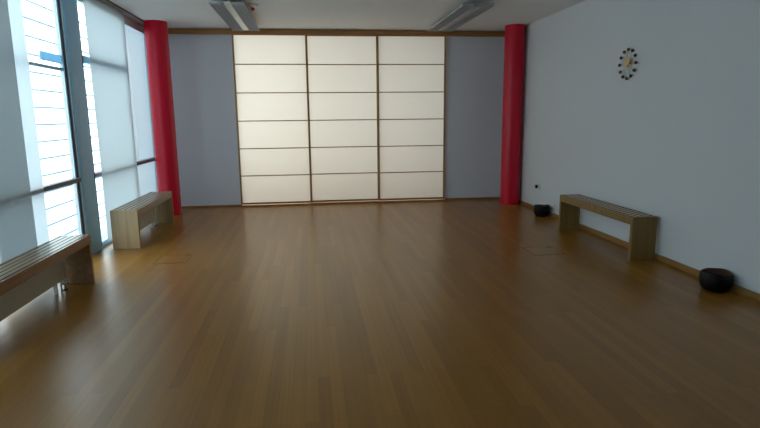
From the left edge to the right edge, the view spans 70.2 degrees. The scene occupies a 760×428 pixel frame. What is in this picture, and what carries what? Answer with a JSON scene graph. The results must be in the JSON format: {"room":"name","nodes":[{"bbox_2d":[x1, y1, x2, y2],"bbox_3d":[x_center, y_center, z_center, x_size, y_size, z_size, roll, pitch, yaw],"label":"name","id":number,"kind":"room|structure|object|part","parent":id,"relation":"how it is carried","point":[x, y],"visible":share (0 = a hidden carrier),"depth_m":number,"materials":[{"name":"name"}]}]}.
{"room":"yoga studio","nodes":[
{"label":"yoga studio","id":0,"kind":"room"},
{"bbox_2d":[77,1,112,247],"bbox_3d":[-3.104,-0.592,3.662,0.230,2.930,10.750,-2,10,-7],"label":"wall","id":1,"kind":"structure","parent":0,"point":[104,235],"depth_m":6.67,"materials":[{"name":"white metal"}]},
{"bbox_2d":[0,0,37,263],"bbox_3d":[-2.981,-0.715,4.091,0.014,2.797,1.052,-2,10,-7],"label":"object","id":2,"kind":"object","parent":1,"relation":"hanging from","point":[18,236],"visible":0.78,"depth_m":4.43,"materials":[{"name":"fabric"}]},
{"bbox_2d":[7,0,49,245],"bbox_3d":[-3.050,-0.755,4.459,0.012,2.847,0.862,-2,10,-7],"label":"curtain","id":3,"kind":"object","parent":1,"relation":"hanging from","point":[14,6],"visible":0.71,"depth_m":4.76,"materials":[{"name":"fabric"}]},
{"bbox_2d":[29,0,82,234],"bbox_3d":[-3.141,-0.786,4.780,0.078,2.845,1.910,-2,10,-7],"label":"window","id":4,"kind":"structure","parent":1,"relation":"in","point":[46,56],"depth_m":5.59,"materials":[{"name":"blue paint"}]},
{"bbox_2d":[57,0,101,254],"bbox_3d":[-3.290,-0.994,5.899,0.082,2.930,0.383,-2,10,-7],"label":"window frame","id":5,"kind":"structure","parent":1,"relation":"attached to","point":[68,10],"depth_m":5.86,"materials":[{"name":"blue metal"}]},
{"bbox_2d":[82,55,107,243],"bbox_3d":[-3.409,-1.153,6.830,0.078,2.845,1.550,-2,10,-7],"label":"window","id":6,"kind":"structure","parent":1,"relation":"in","point":[86,61],"depth_m":6.19,"materials":[{"name":"blue paint"}]},
{"bbox_2d":[77,0,144,33],"bbox_3d":[-2.937,-1.958,3.362,0.112,0.140,10.600,-2,10,-7],"label":"trim","id":7,"kind":"structure","parent":1,"relation":"attached to","point":[130,20],"depth_m":7.62,"materials":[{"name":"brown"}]},
{"bbox_2d":[83,0,139,241],"bbox_3d":[-3.340,-1.182,6.839,0.014,2.847,1.352,-2,10,-7],"label":"window blind","id":8,"kind":"object","parent":1,"relation":"hanging from","point":[105,27],"visible":0.87,"depth_m":6.72,"materials":[{"name":"fabric"}]},
{"bbox_3d":[-3.353,-2.569,6.589,0.012,0.027,1.340,-2,10,-7],"label":"carrier rail","id":9,"kind":"part","parent":8,"relation":"part of","materials":[{"name":"grey metal"}]},
{"bbox_2d":[137,34,157,191],"bbox_3d":[-3.583,-1.391,8.158,0.078,2.845,1.170,-2,10,-7],"label":"window","id":10,"kind":"structure","parent":1,"relation":"in","point":[152,159],"depth_m":8.57,"materials":[{"name":"blue paint"}]},
{"bbox_2d":[124,24,156,195],"bbox_3d":[-3.600,-1.391,8.048,0.012,2.725,1.320,-2,10,-7],"label":"roller blind","id":11,"kind":"object","parent":10,"relation":"attached to","point":[135,46],"visible":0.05,"depth_m":8.20,"materials":[{"name":"fabric"}]},
{"bbox_2d":[168,34,504,205],"bbox_3d":[-0.804,-1.641,9.332,6.265,2.930,0.100,-2,10,-7],"label":"wall","id":12,"kind":"structure","parent":0,"point":[202,74],"depth_m":9.24,"materials":[{"name":"white paint"}]},
{"bbox_2d":[168,28,504,36],"bbox_3d":[-0.684,-3.023,9.013,6.015,0.082,0.070,-2,10,-7],"label":"trim","id":13,"kind":"structure","parent":12,"relation":"attached to","point":[170,30],"depth_m":8.98,"materials":[{"name":"brown wood"}]},
{"bbox_2d":[181,197,499,207],"bbox_3d":[-0.666,-0.207,9.548,5.997,0.028,0.015,-2,10,-7],"label":"baseboard","id":14,"kind":"structure","parent":12,"relation":"attached to","point":[474,197],"depth_m":9.32,"materials":[{"name":"brown wood"}]},
{"bbox_2d":[242,199,444,206],"bbox_3d":[-0.610,-0.204,9.556,3.570,0.018,0.135,-2,10,-7],"label":"trim","id":15,"kind":"structure","parent":12,"relation":"attached to","point":[376,201],"depth_m":9.52,"materials":[{"name":"brown wood"}]},
{"bbox_2d":[231,34,311,204],"bbox_3d":[-1.803,-1.565,9.130,1.212,2.812,0.035,-2,10,-7],"label":"screen","id":16,"kind":"object","parent":15,"relation":"on","point":[270,71],"visible":1,"depth_m":9.12,"materials":[{"name":"white paper"}]},
{"bbox_3d":[-1.818,-2.943,8.881,1.158,0.012,0.031,-2,10,-7],"label":"rail","id":17,"kind":"part","parent":16,"relation":"part of","materials":[{"name":"brown wood"}]},
{"bbox_3d":[-1.789,-0.196,9.377,1.158,0.030,0.031,-2,10,-7],"label":"rail","id":18,"kind":"part","parent":16,"relation":"part of","materials":[{"name":"brown wood"}]},
{"bbox_2d":[307,35,377,201],"bbox_3d":[-0.627,-1.611,9.315,1.210,2.812,0.035,-2,10,-7],"label":"screen","id":19,"kind":"object","parent":15,"relation":"on","point":[342,70],"visible":1,"depth_m":9.31,"materials":[{"name":"white paper"}]},
{"bbox_3d":[-0.642,-2.989,9.066,1.156,0.012,0.031,-2,10,-7],"label":"rail","id":20,"kind":"part","parent":19,"relation":"part of","materials":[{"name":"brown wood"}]},
{"bbox_3d":[-0.612,-0.242,9.562,1.156,0.030,0.031,-2,10,-7],"label":"rail","id":21,"kind":"part","parent":19,"relation":"part of","materials":[{"name":"brown wood"}]},
{"bbox_2d":[377,35,445,200],"bbox_3d":[0.551,-1.643,9.424,1.193,2.812,0.035,-2,10,-7],"label":"screen","id":22,"kind":"object","parent":15,"relation":"on","point":[411,70],"visible":1,"depth_m":9.42,"materials":[{"name":"white paper"}]},
{"bbox_3d":[0.537,-3.021,9.175,1.139,0.012,0.031,-2,10,-7],"label":"rail","id":23,"kind":"part","parent":22,"relation":"part of","materials":[{"name":"brown wood"}]},
{"bbox_3d":[0.566,-0.275,9.671,1.139,0.030,0.031,-2,10,-7],"label":"rail","id":24,"kind":"part","parent":22,"relation":"part of","materials":[{"name":"brown wood"}]},
{"bbox_2d":[110,0,584,30],"bbox_3d":[-0.105,-2.316,4.360,6.465,0.150,12.350,-2,10,-7],"label":"ceiling","id":25,"kind":"structure","parent":0,"point":[416,15],"depth_m":7.55,"materials":[{"name":"white paint"}]},
{"bbox_2d":[209,1,259,30],"bbox_3d":[-1.982,-2.751,7.524,0.415,0.078,2.080,-2,10,-7],"label":"ceiling lamp","id":26,"kind":"object","parent":25,"relation":"attached to","point":[236,15],"visible":1,"depth_m":7.27,"materials":[{"name":"white plastic"}]},
{"bbox_2d":[248,3,257,10],"bbox_3d":[-1.619,-2.641,6.915,0.124,0.086,0.124,-2,10,-7],"label":"warning light","id":27,"kind":"object","parent":25,"relation":"attached to","point":[252,6],"visible":1,"depth_m":6.88,"materials":[{"name":"white plastic"}]},
{"bbox_2d":[428,3,493,31],"bbox_3d":[1.105,-2.833,7.796,0.400,0.078,2.070,-2,10,-7],"label":"ceiling lamp","id":28,"kind":"object","parent":25,"relation":"attached to","point":[464,13],"visible":1,"depth_m":7.53,"materials":[{"name":"white plastic"}]},
{"bbox_2d":[0,198,759,427],"bbox_3d":[-0.072,0.701,4.905,6.465,0.120,12.350,-2,10,-7],"label":"floor","id":29,"kind":"structure","parent":0,"point":[415,314],"depth_m":3.83,"materials":[{"name":"brown wood"}]},
{"bbox_2d":[0,259,68,321],"bbox_3d":[-2.749,0.615,4.175,0.080,0.365,1.400,-2,10,-7],"label":"panel radiator","id":30,"kind":"object","parent":29,"relation":"on","point":[11,301],"visible":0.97,"depth_m":4.29,"materials":[{"name":"beige metal"}]},
{"bbox_2d":[0,234,94,295],"bbox_3d":[-2.692,0.561,4.202,0.265,0.460,1.635,-2,10,-7],"label":"slatted bench","id":31,"kind":"object","parent":29,"relation":"on","point":[76,250],"visible":0.92,"depth_m":4.45,"materials":[{"name":"brown wood"}]},
{"bbox_3d":[-2.813,0.381,4.153,0.024,0.084,1.551,-2,10,-7],"label":"rail","id":32,"kind":"part","parent":31,"relation":"part of","materials":[{"name":"brown wood"}]},
{"bbox_3d":[-2.694,0.348,4.163,0.191,0.025,1.551,-2,10,-7],"label":"slatted seat","id":33,"kind":"part","parent":31,"relation":"part of","materials":[{"name":"brown wood"}]},
{"bbox_3d":[-2.793,0.422,4.979,0.265,0.460,0.042,-2,10,-7],"label":"panel","id":34,"kind":"part","parent":31,"relation":"part of","materials":[{"name":"brown wood"}]},
{"bbox_2d":[110,191,173,248],"bbox_3d":[-3.076,0.042,7.098,0.305,0.460,1.630,-2,10,-7],"label":"slatted bench","id":35,"kind":"object","parent":29,"relation":"on","point":[125,227],"visible":1,"depth_m":6.34,"materials":[{"name":"brown wood"}]},
{"bbox_3d":[-2.974,0.181,6.323,0.305,0.460,0.042,-2,10,-7],"label":"panel","id":36,"kind":"part","parent":35,"relation":"part of","materials":[{"name":"brown wood"}]},
{"bbox_3d":[-3.217,-0.137,7.047,0.024,0.084,1.546,-2,10,-7],"label":"rail","id":37,"kind":"part","parent":35,"relation":"part of","materials":[{"name":"brown wood"}]},
{"bbox_3d":[-3.078,-0.171,7.059,0.257,0.025,1.546,-2,10,-7],"label":"slatted seat","id":38,"kind":"part","parent":35,"relation":"part of","materials":[{"name":"brown wood"}]},
{"bbox_3d":[-2.938,-0.147,7.082,0.024,0.084,1.546,-2,10,-7],"label":"rail","id":39,"kind":"part","parent":35,"relation":"part of","materials":[{"name":"brown wood"}]},
{"bbox_3d":[-3.177,-0.097,7.873,0.305,0.460,0.042,-2,10,-7],"label":"panel","id":40,"kind":"part","parent":35,"relation":"part of","materials":[{"name":"brown wood"}]},
{"bbox_2d":[139,207,157,229],"bbox_3d":[-3.127,0.098,7.060,0.080,0.365,1.310,-2,10,-7],"label":"panel radiator","id":41,"kind":"object","parent":29,"relation":"on","point":[147,218],"visible":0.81,"depth_m":7.35,"materials":[{"name":"white metal"}]},
{"bbox_2d":[144,20,181,215],"bbox_3d":[-3.344,-1.436,8.350,0.332,2.929,0.332,-2,10,-7],"label":"round column","id":42,"kind":"structure","parent":29,"relation":"on","point":[156,31],"depth_m":8.20,"materials":[{"name":"red paint"}]},
{"bbox_2d":[153,254,192,263],"bbox_3d":[-2.242,0.487,5.868,0.335,0.004,0.360,-2,10,-7],"label":"floor hatch","id":43,"kind":"object","parent":29,"relation":"on","point":[164,259],"visible":1,"depth_m":5.85,"materials":[{"name":"brown wood"}]},
{"bbox_2d":[500,24,524,204],"bbox_3d":[2.208,-1.619,9.033,0.322,2.929,0.322,-2,10,-7],"label":"round column","id":44,"kind":"structure","parent":29,"relation":"on","point":[514,45],"depth_m":8.90,"materials":[{"name":"red paint"}]},
{"bbox_2d":[534,204,549,216],"bbox_3d":[2.421,-0.052,8.092,0.236,0.176,0.236,-2,10,-7],"label":"bowl","id":45,"kind":"object","parent":29,"relation":"on","point":[540,210],"visible":1,"depth_m":8.01,"materials":[{"name":"black metal"}]},
{"bbox_2d":[522,246,563,255],"bbox_3d":[1.825,0.411,6.048,0.350,0.004,0.360,-2,10,-7],"label":"floor hatch","id":46,"kind":"object","parent":29,"relation":"on","point":[547,250],"visible":1,"depth_m":6.05,"materials":[{"name":"brown wood"}]},
{"bbox_2d":[558,194,657,260],"bbox_3d":[2.611,0.113,6.369,0.274,0.460,1.650,-2,10,-7],"label":"slatted bench","id":47,"kind":"object","parent":29,"relation":"on","point":[643,226],"visible":1,"depth_m":5.77,"materials":[{"name":"brown wood"}]},
{"bbox_3d":[2.509,-0.028,7.154,0.274,0.460,0.042,-2,10,-7],"label":"panel","id":48,"kind":"part","parent":47,"relation":"part of","materials":[{"name":"brown wood"}]},
{"bbox_3d":[2.485,-0.067,6.321,0.024,0.084,1.566,-2,10,-7],"label":"rail","id":49,"kind":"part","parent":47,"relation":"part of","materials":[{"name":"brown wood"}]},
{"bbox_3d":[2.609,-0.101,6.331,0.226,0.025,1.566,-2,10,-7],"label":"slatted seat","id":50,"kind":"part","parent":47,"relation":"part of","materials":[{"name":"brown wood"}]},
{"bbox_3d":[2.733,-0.076,6.352,0.024,0.084,1.566,-2,10,-7],"label":"rail","id":51,"kind":"part","parent":47,"relation":"part of","materials":[{"name":"brown wood"}]},
{"bbox_3d":[2.714,0.253,5.585,0.274,0.460,0.042,-2,10,-7],"label":"panel","id":52,"kind":"part","parent":47,"relation":"part of","materials":[{"name":"brown wood"}]},
{"bbox_2d":[698,268,732,292],"bbox_3d":[2.874,0.570,4.632,0.254,0.173,0.254,-2,10,-7],"label":"bowl","id":53,"kind":"object","parent":29,"relation":"on","point":[717,280],"visible":1,"depth_m":4.56,"materials":[{"name":"black metal"}]},
{"bbox_2d":[519,0,759,293],"bbox_3d":[3.018,-0.904,5.022,0.200,2.930,12.350,-2,10,-7],"label":"wall","id":54,"kind":"structure","parent":0,"point":[676,141],"depth_m":5.52,"materials":[{"name":"white paint"}]},
{"bbox_2d":[618,48,637,79],"bbox_3d":[2.740,-1.662,5.986,0.060,0.349,0.349,-2,10,-7],"label":"wall clock","id":55,"kind":"object","parent":54,"relation":"attached to","point":[628,63],"visible":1,"depth_m":5.96,"materials":[{"name":"brown wood"}]},
{"bbox_2d":[519,200,759,301],"bbox_3d":[3.002,0.615,4.677,0.018,0.065,10.750,-2,10,-7],"label":"baseboard","id":56,"kind":"structure","parent":54,"relation":"attached to","point":[735,288],"depth_m":5.44,"materials":[{"name":"brown wood"}]},
{"label":"outside","id":57,"kind":"structure","parent":0,"visible":0},
{"bbox_2d":[41,165,106,239],"bbox_3d":[-9.040,0.831,5.112,11.280,0.140,28.000,-2,10,-7],"label":"terrace","id":58,"kind":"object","parent":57,"point":[59,196],"visible":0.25,"depth_m":10.19,"materials":[{"name":"white"}]},
{"bbox_2d":[24,0,53,11],"bbox_3d":[-3.887,-2.359,6.122,0.062,0.023,0.676,-2,10,-7],"label":"grille","id":59,"kind":"object","parent":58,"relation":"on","point":[29,1],"depth_m":6.13,"materials":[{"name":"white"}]},
{"bbox_2d":[23,16,54,28],"bbox_3d":[-3.880,-2.165,6.113,0.062,0.023,0.721,-2,10,-7],"label":"grille","id":60,"kind":"object","parent":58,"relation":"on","point":[25,17],"depth_m":6.09,"materials":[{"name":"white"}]},
{"bbox_2d":[25,34,56,44],"bbox_3d":[-3.878,-1.979,6.147,0.062,0.023,0.731,-2,10,-7],"label":"grille","id":61,"kind":"object","parent":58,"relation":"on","point":[26,35],"depth_m":6.12,"materials":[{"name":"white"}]},
{"bbox_2d":[30,71,60,77],"bbox_3d":[-3.875,-1.608,6.223,0.062,0.023,0.728,-2,10,-7],"label":"grille","id":62,"kind":"object","parent":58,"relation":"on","point":[35,72],"depth_m":6.21,"materials":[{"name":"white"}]},
{"bbox_2d":[32,88,62,93],"bbox_3d":[-3.873,-1.422,6.258,0.062,0.023,0.738,-2,10,-7],"label":"grille","id":63,"kind":"object","parent":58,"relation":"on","point":[41,90],"depth_m":6.22,"materials":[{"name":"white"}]},
{"bbox_2d":[34,106,63,108],"bbox_3d":[-3.870,-1.234,6.281,0.062,0.023,0.720,-2,10,-7],"label":"grille","id":64,"kind":"object","parent":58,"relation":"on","point":[42,107],"depth_m":6.25,"materials":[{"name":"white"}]},
{"bbox_2d":[36,123,65,125],"bbox_3d":[-3.868,-1.048,6.315,0.062,0.023,0.730,-2,10,-7],"label":"grille","id":65,"kind":"object","parent":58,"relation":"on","point":[41,124],"depth_m":6.28,"materials":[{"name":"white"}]},
{"bbox_2d":[38,138,67,142],"bbox_3d":[-3.866,-0.863,6.352,0.062,0.023,0.741,-2,10,-7],"label":"grille","id":66,"kind":"object","parent":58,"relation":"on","point":[54,140],"depth_m":6.33,"materials":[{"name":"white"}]},
{"bbox_2d":[40,154,69,159],"bbox_3d":[-3.864,-0.677,6.388,0.062,0.023,0.748,-2,10,-7],"label":"grille","id":67,"kind":"object","parent":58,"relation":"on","point":[50,157],"depth_m":6.36,"materials":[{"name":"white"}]},
{"bbox_2d":[42,169,70,176],"bbox_3d":[-3.861,-0.489,6.411,0.062,0.024,0.730,-2,10,-7],"label":"grille","id":68,"kind":"object","parent":58,"relation":"on","point":[58,172],"depth_m":6.39,"materials":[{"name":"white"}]},
{"bbox_2d":[44,184,72,193],"bbox_3d":[-3.860,-0.300,6.449,0.062,0.018,0.741,-2,10,-7],"label":"grille","id":69,"kind":"object","parent":58,"relation":"on","point":[71,184],"depth_m":6.43,"materials":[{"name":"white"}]},
{"bbox_2d":[46,199,74,209],"bbox_3d":[-3.858,-0.118,6.487,0.062,0.024,0.749,-2,10,-7],"label":"grille","id":70,"kind":"object","parent":58,"relation":"on","point":[54,206],"depth_m":6.45,"materials":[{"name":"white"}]},
{"bbox_2d":[48,213,75,226],"bbox_3d":[-3.855,0.070,6.512,0.062,0.023,0.734,-2,10,-7],"label":"grille","id":71,"kind":"object","parent":58,"relation":"on","point":[58,221],"depth_m":6.49,"materials":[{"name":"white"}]}
]}

